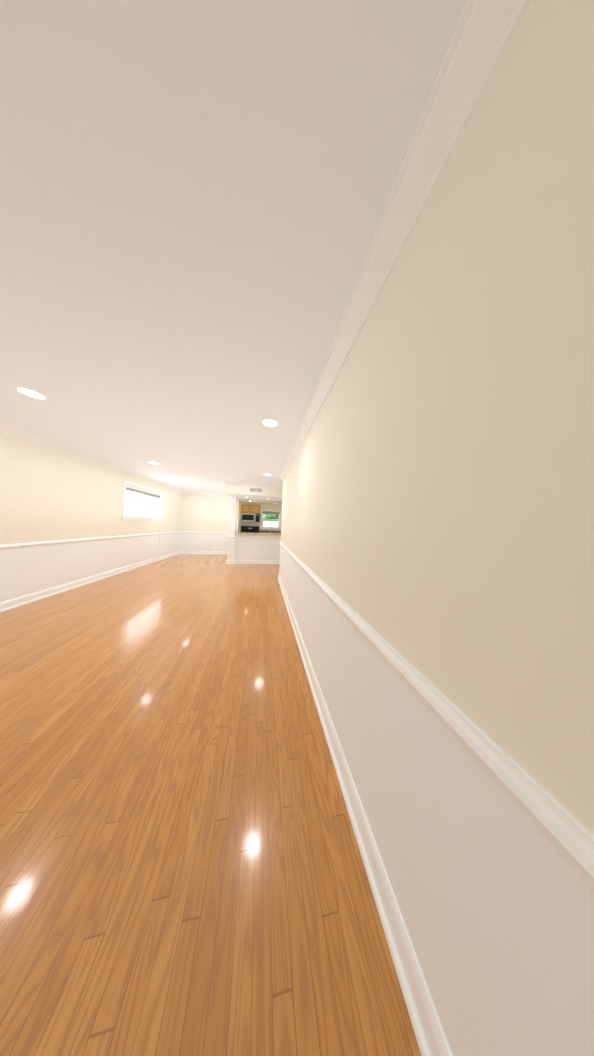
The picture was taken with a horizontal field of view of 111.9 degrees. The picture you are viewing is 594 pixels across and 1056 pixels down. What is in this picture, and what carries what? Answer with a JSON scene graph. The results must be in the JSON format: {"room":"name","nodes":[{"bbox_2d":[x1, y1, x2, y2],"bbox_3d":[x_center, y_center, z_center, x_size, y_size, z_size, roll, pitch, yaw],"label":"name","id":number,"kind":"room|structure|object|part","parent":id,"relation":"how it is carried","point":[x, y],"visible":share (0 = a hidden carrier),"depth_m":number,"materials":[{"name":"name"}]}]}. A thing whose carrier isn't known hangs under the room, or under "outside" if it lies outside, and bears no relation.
{"room":"empty living room","nodes":[
{"label":"empty living room","id":0,"kind":"room"},
{"bbox_2d":[0,432,180,602],"bbox_3d":[-4.008,-0.125,2.925,0.676,2.440,10.498,2,1,-10],"label":"wall","id":1,"kind":"structure","parent":0,"point":[46,494],"depth_m":3.40,"materials":[{"name":"white paint"}]},
{"bbox_2d":[0,551,179,611],"bbox_3d":[-3.937,1.040,2.906,0.482,0.118,9.991,2,1,-10],"label":"baseboard","id":2,"kind":"structure","parent":1,"relation":"attached to","point":[6,605],"depth_m":3.53,"materials":[{"name":"white paint"}]},
{"bbox_2d":[0,531,179,549],"bbox_3d":[-3.907,0.245,2.895,0.476,0.066,9.991,2,1,-10],"label":"trim","id":3,"kind":"structure","parent":1,"relation":"attached to","point":[30,544],"depth_m":3.50,"materials":[{"name":"white paint"}]},
{"bbox_2d":[0,422,183,493],"bbox_3d":[-3.813,-1.287,2.878,0.534,0.100,9.994,2,1,-10],"label":"crown molding","id":4,"kind":"structure","parent":1,"relation":"attached to","point":[4,428],"depth_m":3.41,"materials":[{"name":"white paint"}]},
{"bbox_2d":[121,480,163,541],"bbox_3d":[-4.328,-0.345,5.615,0.328,1.620,1.835,2,1,-10],"label":"living room window","id":5,"kind":"structure","parent":1,"relation":"in","point":[158,495],"depth_m":5.59,"materials":[{"name":"white paint"}]},
{"bbox_3d":[-4.350,-0.281,6.336,0.069,1.472,0.015,2,1,-10],"label":"cord","id":6,"kind":"part","parent":5,"relation":"part of","materials":[{"name":"white plastic"}]},
{"bbox_2d":[180,494,228,550],"bbox_3d":[-3.983,-0.194,8.100,3.000,2.440,0.300,2,1,-10],"label":"wall","id":7,"kind":"structure","parent":0,"point":[202,513],"depth_m":8.00,"materials":[{"name":"white paint"}]},
{"bbox_2d":[180,551,226,553],"bbox_3d":[-3.538,0.988,8.037,2.054,0.118,0.030,2,1,-10],"label":"baseboard","id":8,"kind":"structure","parent":7,"relation":"attached to","point":[181,552],"depth_m":8.00,"materials":[{"name":"white paint"}]},
{"bbox_2d":[180,531,227,533],"bbox_3d":[-3.519,0.192,8.027,2.084,0.066,0.023,2,1,-10],"label":"trim","id":9,"kind":"structure","parent":7,"relation":"attached to","point":[180,531],"depth_m":8.00,"materials":[{"name":"white paint"}]},
{"bbox_2d":[184,492,228,495],"bbox_3d":[-3.471,-1.341,7.972,1.920,0.100,0.084,2,1,-10],"label":"crown molding","id":10,"kind":"structure","parent":7,"relation":"attached to","point":[193,493],"depth_m":7.94,"materials":[{"name":"white paint"}]},
{"bbox_2d":[0,554,420,1055],"bbox_3d":[-1.088,1.268,3.821,8.100,0.120,10.500,2,1,-10],"label":"floor","id":11,"kind":"structure","parent":0,"point":[182,871],"depth_m":0.82,"materials":[{"name":"brown wood"}]},
{"bbox_2d":[227,496,237,559],"bbox_3d":[-2.075,0.065,6.434,0.215,2.130,0.280,2,1,-10],"label":"column","id":12,"kind":"structure","parent":0,"point":[232,521],"depth_m":6.30,"materials":[{"name":"white paint"}]},
{"bbox_2d":[0,0,467,493],"bbox_3d":[-0.980,-1.289,3.787,8.100,0.120,10.500,2,1,-10],"label":"ceiling","id":13,"kind":"structure","parent":0,"point":[195,195],"depth_m":0.72,"materials":[{"name":"white paint"}]},
{"bbox_2d":[14,386,47,399],"bbox_3d":[-2.501,-1.266,1.890,0.196,0.004,0.196,2,1,-10],"label":"recessed light","id":14,"kind":"object","parent":13,"relation":"in","point":[30,393],"visible":1,"depth_m":1.89,"materials":[{"name":"white paint"}]},
{"bbox_2d":[228,482,282,489],"bbox_3d":[-0.842,-1.201,5.854,2.274,0.100,0.084,2,1,-10],"label":"crown molding","id":15,"kind":"structure","parent":13,"relation":"attached to","point":[237,484],"depth_m":5.78,"materials":[{"name":"white paint"}]},
{"bbox_2d":[261,418,278,427],"bbox_3d":[-0.302,-1.178,2.254,0.196,0.004,0.196,2,1,-10],"label":"recessed light","id":16,"kind":"object","parent":13,"relation":"in","point":[270,422],"visible":1,"depth_m":2.25,"materials":[{"name":"white paint"}]},
{"bbox_2d":[236,500,238,531],"bbox_3d":[-2.375,-0.125,8.048,0.150,2.440,1.370,2,1,-10],"label":"wall","id":17,"kind":"structure","parent":0,"point":[237,515],"depth_m":7.38,"materials":[{"name":"white paint"}]},
{"bbox_2d":[238,500,241,531],"bbox_3d":[-2.292,0.020,7.989,0.004,2.160,1.220,2,1,-10],"label":"liner","id":18,"kind":"object","parent":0,"point":[239,517],"visible":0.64,"depth_m":7.86,"materials":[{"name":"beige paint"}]},
{"bbox_2d":[227,493,281,504],"bbox_3d":[-0.709,-1.110,7.396,3.120,0.313,2.898,2,1,-10],"label":"ceiling","id":19,"kind":"structure","parent":0,"point":[259,501],"depth_m":7.00,"materials":[{"name":"beige paint"}]},
{"bbox_2d":[227,486,282,496],"bbox_3d":[-0.941,-1.107,6.337,2.290,0.310,0.900,2,1,-10],"label":"soffit","id":20,"kind":"structure","parent":0,"point":[246,491],"depth_m":5.82,"materials":[{"name":"white paint"}]},
{"bbox_2d":[250,487,261,492],"bbox_3d":[-1.191,-1.106,5.832,0.360,0.130,0.007,2,1,-10],"label":"air vent register","id":21,"kind":"object","parent":20,"relation":"attached to","point":[256,490],"visible":1,"depth_m":5.83,"materials":[{"name":"silver metal"}]},
{"bbox_2d":[234,536,280,559],"bbox_3d":[-1.046,0.697,6.636,1.930,0.950,0.150,2,1,-10],"label":"wall","id":22,"kind":"structure","parent":0,"point":[255,549],"depth_m":6.51,"materials":[{"name":"white paint"}]},
{"bbox_2d":[235,534,280,536],"bbox_3d":[-1.013,0.254,6.550,1.930,0.060,0.012,2,1,-10],"label":"trim","id":23,"kind":"structure","parent":22,"relation":"attached to","point":[258,535],"depth_m":6.51,"materials":[{"name":"white paint"}]},
{"bbox_2d":[241,503,281,531],"bbox_3d":[-0.948,-0.076,8.923,3.270,2.440,0.150,2,1,-10],"label":"wall","id":24,"kind":"structure","parent":0,"point":[268,507],"depth_m":8.73,"materials":[{"name":"beige paint"}]},
{"bbox_2d":[241,504,259,513],"bbox_3d":[-1.945,-0.803,8.477,0.764,0.350,0.336,2,1,-10],"label":"upper cabinet","id":25,"kind":"object","parent":24,"relation":"attached to","point":[248,508],"visible":1,"depth_m":8.31,"materials":[{"name":"brown wood"}]},
{"bbox_2d":[241,513,259,521],"bbox_3d":[-1.953,-0.437,8.432,0.760,0.350,0.438,2,1,-10],"label":"over-the-range microwave","id":26,"kind":"object","parent":25,"relation":"attached to","point":[249,517],"visible":1,"depth_m":8.26,"materials":[{"name":"black"}]},
{"bbox_2d":[260,509,280,529],"bbox_3d":[-1.154,-0.361,8.860,0.920,0.865,0.190,2,1,-10],"label":"kitchen window","id":27,"kind":"structure","parent":24,"relation":"in","point":[263,511],"depth_m":8.82,"materials":[{"name":"white paint"}]},
{"bbox_2d":[279,0,593,1055],"bbox_3d":[1.736,0.130,2.132,3.230,2.440,6.030,2,1,-10],"label":"wall","id":28,"kind":"structure","parent":0,"point":[437,524],"depth_m":0.43,"materials":[{"name":"white paint"}]},
{"bbox_2d":[278,575,451,1055],"bbox_3d":[0.081,1.225,1.875,0.030,0.118,6.060,2,1,-10],"label":"baseboard","id":29,"kind":"structure","parent":28,"relation":"attached to","point":[431,1039],"depth_m":0.67,"materials":[{"name":"white paint"}]},
{"bbox_2d":[280,0,530,480],"bbox_3d":[0.149,-1.105,1.866,0.084,0.100,6.114,2,1,-10],"label":"crown molding","id":30,"kind":"structure","parent":28,"relation":"attached to","point":[482,38],"depth_m":0.57,"materials":[{"name":"white paint"}]},
{"bbox_2d":[280,543,593,890],"bbox_3d":[0.119,0.430,1.861,0.023,0.066,6.053,2,1,-10],"label":"trim","id":31,"kind":"structure","parent":28,"relation":"attached to","point":[564,832],"depth_m":0.38,"materials":[{"name":"white paint"}]},
{"bbox_3d":[-0.761,1.161,7.890,3.070,0.012,2.200,2,1,-10],"label":"floor","id":32,"kind":"structure","parent":0,"visible":0},
{"bbox_2d":[241,526,258,532],"bbox_3d":[-1.972,0.517,8.320,0.764,1.185,0.690,2,1,-10],"label":"range","id":33,"kind":"object","parent":32,"relation":"on","point":[250,529],"visible":0.21,"depth_m":8.56,"materials":[{"name":"black metal"}]},
{"bbox_3d":[-0.878,0.714,8.558,1.467,0.878,0.617,2,1,-10],"label":"base cabinet","id":34,"kind":"object","parent":32,"relation":"on","visible":0},
{"bbox_2d":[259,530,280,532],"bbox_3d":[-0.857,0.198,8.546,1.463,0.150,0.624,2,1,-10],"label":"countertop","id":35,"kind":"structure","parent":34,"relation":"on","point":[264,531],"depth_m":8.77,"materials":[{"name":"brown stone"}]},
{"bbox_3d":[-1.181,0.682,6.882,1.650,0.936,0.378,2,1,-10],"label":"base cabinet","id":36,"kind":"object","parent":32,"relation":"on","visible":0},
{"bbox_2d":[235,532,280,534],"bbox_3d":[-1.087,0.198,6.773,1.860,0.040,0.686,2,1,-10],"label":"countertop","id":37,"kind":"structure","parent":36,"relation":"on","point":[252,533],"depth_m":6.48,"materials":[{"name":"beige stone"}]},
{"label":"outside","id":38,"kind":"structure","parent":0,"visible":0},
{"bbox_2d":[125,490,142,515],"bbox_3d":[-6.779,-1.055,5.265,0.436,6.000,8.494,2,1,-10],"label":"sky","id":39,"kind":"structure","parent":38,"point":[133,509],"depth_m":8.89,"materials":[{"name":"white"}]},
{"bbox_2d":[263,520,277,526],"bbox_3d":[-1.402,1.825,12.819,3.300,4.500,2.300,2,1,-10],"label":"building","id":40,"kind":"structure","parent":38,"point":[270,523],"depth_m":11.74,"materials":[{"name":"white"}]},
{"bbox_2d":[263,514,278,520],"bbox_3d":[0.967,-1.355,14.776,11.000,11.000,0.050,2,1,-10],"label":"trees","id":41,"kind":"object","parent":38,"point":[270,516],"depth_m":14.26,"materials":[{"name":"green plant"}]}
]}

